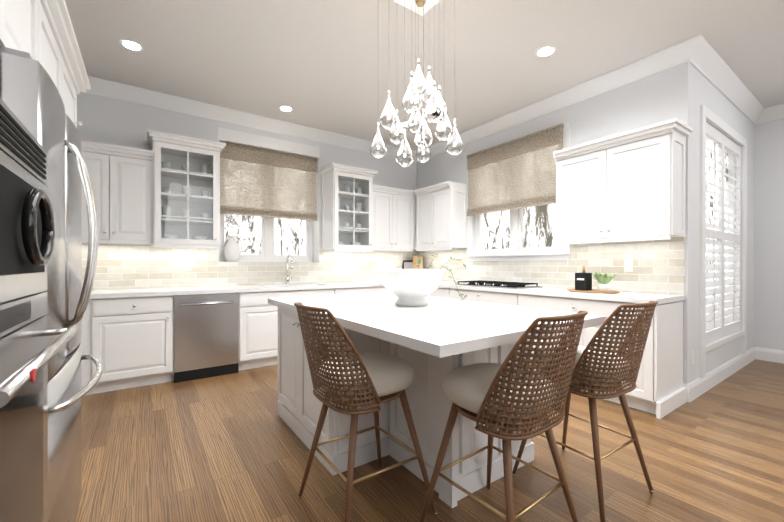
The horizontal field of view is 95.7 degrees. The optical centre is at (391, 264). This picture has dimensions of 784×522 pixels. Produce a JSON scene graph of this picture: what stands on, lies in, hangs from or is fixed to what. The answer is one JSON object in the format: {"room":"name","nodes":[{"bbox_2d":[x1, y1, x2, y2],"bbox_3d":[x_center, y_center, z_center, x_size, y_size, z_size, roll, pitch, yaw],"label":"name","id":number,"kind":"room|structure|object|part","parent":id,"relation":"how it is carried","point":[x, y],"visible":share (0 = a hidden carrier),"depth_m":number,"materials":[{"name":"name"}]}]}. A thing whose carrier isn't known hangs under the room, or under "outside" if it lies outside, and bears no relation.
{"room":"kitchen","nodes":[
{"label":"kitchen","id":0,"kind":"room"},
{"bbox_2d":[8,0,63,102],"bbox_3d":[-1.653,-0.876,1.234,0.609,0.445,0.950,0,0,-35],"label":"upper cabinet","id":1,"kind":"object","parent":0,"relation":"attached to","point":[41,32],"depth_m":1.42,"materials":[{"name":"white wood"}]},
{"bbox_2d":[77,92,416,289],"bbox_3d":[-1.627,-0.355,4.835,5.400,3.060,0.300,0,0,-35],"label":"wall","id":2,"kind":"structure","parent":0,"point":[107,120],"depth_m":4.05,"materials":[{"name":"white paint"}]},
{"bbox_2d":[81,145,156,244],"bbox_3d":[-2.845,-0.673,3.591,0.718,0.860,0.320,0,0,-35],"label":"upper cabinet","id":3,"kind":"object","parent":2,"relation":"attached to","point":[124,185],"depth_m":3.52,"materials":[{"name":"white wood"}]},
{"bbox_2d":[82,243,416,289],"bbox_3d":[-1.462,-0.009,4.886,4.469,0.534,0.216,0,0,-35],"label":"backsplash","id":4,"kind":"structure","parent":2,"relation":"attached to","point":[130,266],"depth_m":4.24,"materials":[{"name":"tile"}]},
{"bbox_2d":[184,260,191,269],"bbox_3d":[-2.368,0.006,4.116,0.076,0.120,0.007,0,0,-35],"label":"electrical outlet plate","id":5,"kind":"object","parent":4,"relation":"attached to","point":[187,263],"depth_m":4.11,"materials":[{"name":"white plastic"}]},
{"bbox_2d":[84,75,415,161],"bbox_3d":[-1.369,-1.817,4.760,4.459,0.135,0.112,0,0,-35],"label":"crown molding","id":6,"kind":"structure","parent":2,"relation":"attached to","point":[100,87],"depth_m":4.27,"materials":[{"name":"white wood"}]},
{"bbox_2d":[218,127,319,261],"bbox_3d":[-1.651,-0.856,4.799,1.318,1.636,0.270,0,0,-35],"label":"window","id":7,"kind":"structure","parent":2,"relation":"in","point":[264,239],"depth_m":4.86,"materials":[{"name":"white"}]},
{"bbox_2d":[224,235,242,261],"bbox_3d":[-2.011,-0.202,4.505,0.226,0.330,0.194,0,0,-35],"label":"vase","id":8,"kind":"object","parent":7,"relation":"on","point":[232,249],"visible":1,"depth_m":4.44,"materials":[{"name":"white ceramic"}]},
{"bbox_2d":[223,219,239,234],"bbox_3d":[-2.028,-0.452,4.487,0.198,0.251,0.117,0,0,-35],"label":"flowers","id":9,"kind":"object","parent":8,"relation":"in","point":[233,223],"visible":0.96,"depth_m":4.47,"materials":[{"name":"white plant"}]},
{"bbox_2d":[219,141,316,220],"bbox_3d":[-1.605,-1.073,4.733,1.284,0.896,0.050,0,0,-35],"label":"window shade","id":10,"kind":"object","parent":7,"relation":"attached to","point":[271,166],"visible":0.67,"depth_m":4.70,"materials":[{"name":"beige fabric"}]},
{"bbox_2d":[357,189,412,248],"bbox_3d":[-0.079,-0.677,5.524,0.803,0.860,0.320,0,0,-35],"label":"upper cabinet","id":11,"kind":"object","parent":2,"relation":"attached to","point":[384,216],"depth_m":5.32,"materials":[{"name":"white wood"}]},
{"bbox_2d":[405,189,415,250],"bbox_3d":[0.357,-0.705,5.829,0.384,0.915,0.320,0,0,-35],"label":"upper cabinet","id":12,"kind":"object","parent":2,"relation":"attached to","point":[406,190],"depth_m":5.63,"materials":[{"name":"white wood"}]},
{"bbox_2d":[65,0,783,151],"bbox_3d":[1.509,-1.911,2.449,7.810,0.060,7.800,0,0,-35],"label":"ceiling","id":13,"kind":"structure","parent":0,"point":[343,67],"depth_m":3.09,"materials":[{"name":"white paint"}]},
{"bbox_2d":[119,39,143,51],"bbox_3d":[-2.231,-1.879,3.043,0.169,0.006,0.169,0,0,31],"label":"recessed light","id":14,"kind":"object","parent":13,"relation":"in","point":[132,45],"depth_m":3.04,"materials":[{"name":"white"}]},
{"bbox_2d":[279,105,292,111],"bbox_3d":[-1.279,-1.881,4.282,0.169,0.006,0.169,0,0,16],"label":"recessed light","id":15,"kind":"object","parent":13,"relation":"in","point":[285,108],"depth_m":4.27,"materials":[{"name":"white plastic"}]},
{"bbox_2d":[400,122,407,126],"bbox_3d":[0.192,-1.882,4.761,0.169,0.006,0.169,0,0,-44],"label":"recessed light","id":16,"kind":"object","parent":13,"relation":"in","point":[404,124],"depth_m":4.76,"materials":[{"name":"white"}]},
{"bbox_2d":[370,0,463,166],"bbox_3d":[0.187,-1.259,2.324,0.612,1.242,0.647,0,0,-35],"label":"pendant light","id":17,"kind":"object","parent":13,"relation":"attached to","point":[415,6],"depth_m":2.26,"materials":[{"name":"clear glass"}]},
{"bbox_3d":[-0.094,-0.831,2.415,0.098,0.204,0.098,0,0,10],"label":"pendant light body","id":18,"kind":"part","parent":17,"relation":"part of","materials":[{"name":"clear glass"}]},
{"bbox_3d":[-0.018,-0.946,2.206,0.098,0.204,0.098,0,0,10],"label":"pendant light body","id":19,"kind":"part","parent":17,"relation":"part of","materials":[{"name":"clear glass"}]},
{"bbox_3d":[0.036,-0.953,2.491,0.098,0.204,0.098,0,0,10],"label":"pendant light body","id":20,"kind":"part","parent":17,"relation":"part of","materials":[{"name":"clear glass"}]},
{"bbox_3d":[0.082,-0.740,2.296,0.098,0.204,0.098,0,0,10],"label":"pendant light body","id":21,"kind":"part","parent":17,"relation":"part of","materials":[{"name":"clear glass"}]},
{"bbox_3d":[0.186,-1.346,2.325,0.488,1.006,0.521,0,0,-35],"label":"pendant light cord","id":22,"kind":"part","parent":17,"relation":"part of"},
{"bbox_3d":[0.180,-0.962,2.067,0.228,0.268,0.101,0,0,10],"label":"pendant light body","id":23,"kind":"part","parent":17,"relation":"part of","materials":[{"name":"clear glass"}]},
{"bbox_3d":[0.235,-0.874,2.669,0.098,0.204,0.098,0,0,10],"label":"pendant light body","id":24,"kind":"part","parent":17,"relation":"part of","materials":[{"name":"clear glass"}]},
{"bbox_3d":[0.259,-0.852,2.203,0.240,0.257,0.109,0,0,-8],"label":"pendant light body","id":25,"kind":"part","parent":17,"relation":"part of","materials":[{"name":"clear glass"}]},
{"bbox_3d":[0.415,-0.829,2.345,0.098,0.204,0.098,0,0,10],"label":"pendant light body","id":26,"kind":"part","parent":17,"relation":"part of","materials":[{"name":"clear glass"}]},
{"bbox_2d":[535,46,555,56],"bbox_3d":[1.354,-1.879,3.133,0.169,0.006,0.169,0,0,-41],"label":"recessed light","id":27,"kind":"object","parent":13,"relation":"in","point":[544,51],"depth_m":3.12,"materials":[{"name":"white plastic"}]},
{"bbox_2d":[76,359,783,521],"bbox_3d":[1.509,1.209,2.455,7.810,0.060,7.800,0,0,-35],"label":"floor","id":28,"kind":"structure","parent":0,"point":[233,447],"depth_m":2.08,"materials":[{"name":"brown wood"}]},
{"bbox_2d":[0,0,7,47],"bbox_3d":[-1.153,0.042,0.524,0.614,2.279,0.789,0,0,-35],"label":"tall cabinet","id":29,"kind":"object","parent":28,"relation":"on","point":[3,3],"depth_m":1.07,"materials":[{"name":"white wood"}]},
{"bbox_2d":[0,98,78,521],"bbox_3d":[-0.834,0.255,0.757,0.181,1.185,0.745,0,0,-35],"label":"wall oven","id":30,"kind":"object","parent":29,"relation":"in","point":[28,352],"visible":1,"depth_m":0.83,"materials":[{"name":"silver metal"}]},
{"bbox_2d":[0,46,102,521],"bbox_3d":[-1.565,0.271,1.289,0.794,1.820,0.909,0,0,-35],"label":"refrigerator","id":31,"kind":"object","parent":28,"relation":"on","point":[30,97],"visible":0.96,"depth_m":1.31,"materials":[{"name":"silver metal"}]},
{"bbox_2d":[64,44,87,127],"bbox_3d":[-2.052,0.040,1.841,0.649,2.279,0.522,0,0,-35],"label":"tall cabinet","id":32,"kind":"object","parent":28,"relation":"on","point":[74,82],"depth_m":2.01,"materials":[{"name":"white wood"}]},
{"bbox_2d":[81,298,100,394],"bbox_3d":[-2.930,0.740,3.360,0.312,0.874,0.603,0,0,-35],"label":"base cabinet","id":33,"kind":"object","parent":28,"relation":"on","point":[91,319],"depth_m":3.18,"materials":[{"name":"white wood"}]},
{"bbox_2d":[90,281,383,298],"bbox_3d":[-1.225,0.382,4.539,4.458,0.244,0.622,0,0,-35],"label":"countertop","id":34,"kind":"structure","parent":33,"relation":"on","point":[119,293],"depth_m":3.90,"materials":[{"name":"white stone"}]},
{"bbox_2d":[285,254,292,283],"bbox_3d":[-1.325,0.061,4.676,0.108,0.396,0.214,0,0,-35],"label":"faucet","id":35,"kind":"object","parent":34,"relation":"on","point":[287,279],"visible":1,"depth_m":4.71,"materials":[{"name":"silver metal"}]},
{"bbox_2d":[402,256,422,268],"bbox_3d":[0.353,0.057,5.831,0.277,0.396,0.354,0,0,-35],"label":"cutting boards","id":36,"kind":"object","parent":34,"relation":"on","point":[409,264],"visible":0.38,"depth_m":5.88,"materials":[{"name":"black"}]},
{"bbox_2d":[101,295,172,392],"bbox_3d":[-2.599,0.740,3.592,0.612,0.874,0.603,0,0,-35],"label":"base cabinet","id":37,"kind":"object","parent":28,"relation":"on","point":[127,342],"depth_m":3.36,"materials":[{"name":"white wood"}]},
{"bbox_2d":[173,291,268,380],"bbox_3d":[-2.001,0.739,4.010,0.962,0.874,0.603,0,0,-35],"label":"base cabinet","id":38,"kind":"object","parent":28,"relation":"on","point":[253,306],"depth_m":3.97,"materials":[{"name":"white"}]},
{"bbox_2d":[174,293,238,382],"bbox_3d":[-1.909,0.742,3.684,0.600,0.868,0.085,0,0,-35],"label":"dishwasher","id":39,"kind":"object","parent":38,"relation":"in","point":[206,335],"visible":1,"depth_m":3.68,"materials":[{"name":"silver metal"}]},
{"bbox_2d":[269,305,277,365],"bbox_3d":[-1.229,0.855,4.549,0.922,0.640,0.603,0,0,-35],"label":"base cabinet","id":40,"kind":"object","parent":28,"relation":"on","point":[273,310],"depth_m":4.10,"materials":[{"name":"white wood"}]},
{"bbox_2d":[313,286,389,295],"bbox_3d":[-0.401,0.737,5.128,1.216,0.874,0.603,0,0,-35],"label":"base cabinet","id":41,"kind":"object","parent":28,"relation":"on","point":[333,291],"depth_m":4.65,"materials":[{"name":"white wood"}]},
{"bbox_2d":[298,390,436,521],"bbox_3d":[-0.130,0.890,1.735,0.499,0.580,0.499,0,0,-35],"label":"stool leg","id":42,"kind":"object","parent":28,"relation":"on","point":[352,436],"visible":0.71,"depth_m":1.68,"materials":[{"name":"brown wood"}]},
{"bbox_2d":[318,352,413,398],"bbox_3d":[-0.126,0.532,1.738,0.437,0.133,0.416,0,0,-35],"label":"seat","id":43,"kind":"object","parent":42,"relation":"on","point":[389,374],"visible":0.52,"depth_m":1.62,"materials":[{"name":"white fabric"}]},
{"bbox_2d":[294,302,380,414],"bbox_3d":[-0.285,0.400,1.626,0.285,0.452,0.437,0,0,-35],"label":"stool backrest","id":44,"kind":"object","parent":43,"relation":"attached to","point":[306,321],"visible":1,"depth_m":1.49,"materials":[{"name":"wicker"}]},
{"bbox_2d":[271,304,533,507],"bbox_3d":[-0.016,0.742,2.426,1.106,0.873,1.642,0,0,-35],"label":"kitchen island","id":45,"kind":"object","parent":28,"relation":"on","point":[429,406],"depth_m":2.01,"materials":[{"name":"white wood"}]},
{"bbox_2d":[268,292,606,359],"bbox_3d":[0.066,0.284,2.310,1.160,0.040,1.980,0,0,-35],"label":"island countertop","id":46,"kind":"structure","parent":45,"relation":"on","point":[440,328],"depth_m":1.75,"materials":[{"name":"white stone"}]},
{"bbox_2d":[379,269,443,305],"bbox_3d":[0.129,0.147,2.342,0.428,0.232,0.428,0,0,-35],"label":"bowl","id":47,"kind":"object","parent":46,"relation":"on","point":[411,287],"visible":1,"depth_m":2.19,"materials":[{"name":"white ceramic"}]},
{"bbox_2d":[416,254,466,301],"bbox_3d":[0.339,0.083,2.256,0.545,0.296,0.295,0,0,-35],"label":"stem","id":48,"kind":"object","parent":47,"relation":"in","point":[419,261],"visible":0.81,"depth_m":2.20,"materials":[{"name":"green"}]},
{"bbox_2d":[428,287,443,297],"bbox_3d":[0.755,0.737,5.072,0.603,0.874,0.796,0,0,-35],"label":"base cabinet","id":49,"kind":"object","parent":28,"relation":"on","point":[439,292],"depth_m":4.74,"materials":[{"name":"white wood"}]},
{"bbox_2d":[444,288,515,305],"bbox_3d":[1.275,0.738,4.327,0.603,0.874,1.144,0,0,-35],"label":"base cabinet","id":50,"kind":"object","parent":28,"relation":"on","point":[472,295],"depth_m":4.12,"materials":[{"name":"white wood"}]},
{"bbox_2d":[419,403,577,521],"bbox_3d":[0.457,0.891,1.523,0.515,0.580,0.515,0,0,-35],"label":"stool leg","id":51,"kind":"object","parent":28,"relation":"on","point":[508,456],"visible":0.62,"depth_m":1.48,"materials":[{"name":"brown wood"}]},
{"bbox_2d":[442,363,556,421],"bbox_3d":[0.454,0.532,1.527,0.416,0.133,0.437,0,0,-35],"label":"seat","id":52,"kind":"object","parent":51,"relation":"on","point":[466,387],"visible":0.42,"depth_m":1.44,"materials":[{"name":"white fabric"}]},
{"bbox_2d":[475,311,587,440],"bbox_3d":[0.566,0.401,1.370,0.437,0.452,0.293,0,0,-35],"label":"chair backrest","id":53,"kind":"object","parent":52,"relation":"attached to","point":[571,333],"visible":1,"depth_m":1.27,"materials":[{"name":"wicker"}]},
{"bbox_2d":[512,374,652,521],"bbox_3d":[1.011,0.890,1.911,0.515,0.580,0.515,0,0,-35],"label":"stool leg","id":54,"kind":"object","parent":28,"relation":"on","point":[596,458],"visible":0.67,"depth_m":1.83,"materials":[{"name":"brown wood"}]},
{"bbox_2d":[532,345,629,384],"bbox_3d":[1.009,0.531,1.914,0.416,0.133,0.437,0,0,-35],"label":"seat","id":55,"kind":"object","parent":54,"relation":"on","point":[581,349],"visible":0.02,"depth_m":1.77,"materials":[{"name":"white fabric"}]},
{"bbox_2d":[568,301,658,398],"bbox_3d":[1.117,0.400,1.756,0.437,0.452,0.293,0,0,-35],"label":"chair backrest","id":56,"kind":"object","parent":55,"relation":"attached to","point":[640,327],"visible":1,"depth_m":1.65,"materials":[{"name":"wicker"}]},
{"bbox_2d":[516,293,686,418],"bbox_3d":[1.921,0.740,3.404,0.603,0.874,1.234,0,0,-35],"label":"base cabinet","id":57,"kind":"object","parent":28,"relation":"on","point":[660,391],"depth_m":2.90,"materials":[{"name":"white wood"}]},
{"bbox_2d":[438,281,684,304],"bbox_3d":[1.394,0.281,4.117,0.647,0.040,3.030,0,0,-35],"label":"countertop","id":58,"kind":"structure","parent":57,"relation":"on","point":[634,297],"depth_m":3.24,"materials":[{"name":"white stone"}]},
{"bbox_2d":[455,280,542,288],"bbox_3d":[1.267,0.235,4.309,0.490,0.048,0.920,0,0,-35],"label":"cooktop","id":59,"kind":"object","parent":58,"relation":"in","point":[502,284],"visible":1,"depth_m":4.15,"materials":[{"name":"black metal"}]},
{"bbox_2d":[567,289,619,293],"bbox_3d":[1.928,0.253,3.416,0.320,0.016,0.470,0,0,-35],"label":"tray","id":60,"kind":"object","parent":58,"relation":"on","point":[596,291],"visible":0.77,"depth_m":3.33,"materials":[{"name":"brown wood"}]},
{"bbox_2d":[575,266,591,290],"bbox_3d":[1.878,0.129,3.485,0.112,0.242,0.110,0,0,-35],"label":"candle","id":61,"kind":"object","parent":60,"relation":"on","point":[583,280],"visible":1,"depth_m":3.45,"materials":[{"name":"black"}]},
{"bbox_2d":[592,272,615,291],"bbox_3d":[1.984,0.157,3.324,0.209,0.187,0.213,0,0,-35],"label":"potted plant","id":62,"kind":"object","parent":60,"relation":"on","point":[604,280],"visible":0.98,"depth_m":3.28,"materials":[{"name":"green plant"}]},
{"bbox_2d":[417,62,698,383],"bbox_3d":[1.609,-0.355,4.657,0.300,3.060,3.700,0,0,-35],"label":"wall","id":63,"kind":"structure","parent":0,"point":[667,94],"depth_m":3.31,"materials":[{"name":"white paint"}]},
{"bbox_2d":[416,182,466,249],"bbox_3d":[0.735,-0.676,5.346,0.318,0.860,0.777,0,0,-35],"label":"upper cabinet","id":64,"kind":"object","parent":63,"relation":"attached to","point":[441,213],"depth_m":5.11,"materials":[{"name":"white wood"}]},
{"bbox_2d":[465,122,570,260],"bbox_3d":[1.558,-0.805,4.528,0.170,1.510,1.520,0,0,-35],"label":"window","id":65,"kind":"structure","parent":63,"relation":"in","point":[526,234],"depth_m":4.50,"materials":[{"name":"white"}]},
{"bbox_2d":[467,124,563,215],"bbox_3d":[1.476,-1.117,4.471,0.050,0.864,1.398,0,0,-35],"label":"window shade","id":66,"kind":"object","parent":65,"relation":"attached to","point":[510,162],"visible":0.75,"depth_m":4.38,"materials":[{"name":"beige fabric"}]},
{"bbox_2d":[417,237,684,294],"bbox_3d":[1.479,-0.008,4.571,0.010,0.534,3.668,0,0,-35],"label":"backsplash","id":67,"kind":"structure","parent":63,"relation":"attached to","point":[658,266],"depth_m":3.67,"materials":[{"name":"tile"}]},
{"bbox_2d":[624,259,632,271],"bbox_3d":[2.277,0.007,3.416,0.006,0.120,0.076,0,0,-35],"label":"electrical outlet plate","id":68,"kind":"object","parent":67,"relation":"attached to","point":[628,265],"depth_m":3.41,"materials":[{"name":"white plastic"}]},
{"bbox_2d":[416,34,707,161],"bbox_3d":[1.505,-1.816,4.440,0.112,0.135,3.694,0,0,-35],"label":"crown molding","id":69,"kind":"structure","parent":63,"relation":"attached to","point":[700,54],"depth_m":3.61,"materials":[{"name":"white wood"}]},
{"bbox_2d":[555,126,688,241],"bbox_3d":[2.112,-0.673,3.376,0.318,0.860,0.999,0,0,-35],"label":"upper cabinet","id":70,"kind":"object","parent":63,"relation":"attached to","point":[627,186],"depth_m":3.16,"materials":[{"name":"white wood"}]},
{"bbox_2d":[699,72,753,372],"bbox_3d":[3.694,-0.354,4.040,2.410,3.060,0.300,0,0,-35],"label":"wall","id":71,"kind":"structure","parent":0,"point":[716,101],"depth_m":4.05,"materials":[{"name":"white paint"}]},
{"bbox_2d":[683,347,755,402],"bbox_3d":[3.516,1.101,3.730,2.400,0.150,0.030,0,0,-35],"label":"baseboard","id":72,"kind":"structure","parent":71,"relation":"attached to","point":[698,387],"depth_m":3.51,"materials":[{"name":"white wood"}]},
{"bbox_2d":[699,104,746,377],"bbox_3d":[3.436,-0.214,3.736,1.620,2.478,0.142,0,0,-35],"label":"shuttered window","id":73,"kind":"structure","parent":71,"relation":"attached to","point":[720,314],"depth_m":3.73,"materials":[{"name":"white wood"}]},
{"bbox_2d":[692,43,767,124],"bbox_3d":[3.522,-1.815,3.664,2.280,0.135,0.112,0,0,-35],"label":"crown molding","id":74,"kind":"structure","parent":71,"relation":"attached to","point":[713,68],"depth_m":3.59,"materials":[{"name":"white wood"}]},
{"bbox_2d":[754,118,783,350],"bbox_3d":[5.647,-0.352,3.087,0.300,3.060,3.500,0,0,-35],"label":"wall","id":75,"kind":"structure","parent":0,"point":[768,234],"depth_m":4.33,"materials":[{"name":"white paint"}]},
{"bbox_2d":[756,104,783,123],"bbox_3d":[5.477,-1.814,2.965,0.112,0.135,3.498,0,0,-35],"label":"crown molding","id":76,"kind":"structure","parent":75,"relation":"attached to","point":[776,112],"depth_m":4.24,"materials":[{"name":"white wood"}]},
{"bbox_2d":[756,347,783,363],"bbox_3d":[5.516,1.102,2.998,0.018,0.150,3.498,0,0,-35],"label":"baseboard","id":77,"kind":"structure","parent":75,"relation":"attached to","point":[765,354],"depth_m":4.31,"materials":[{"name":"white wood"}]}
]}

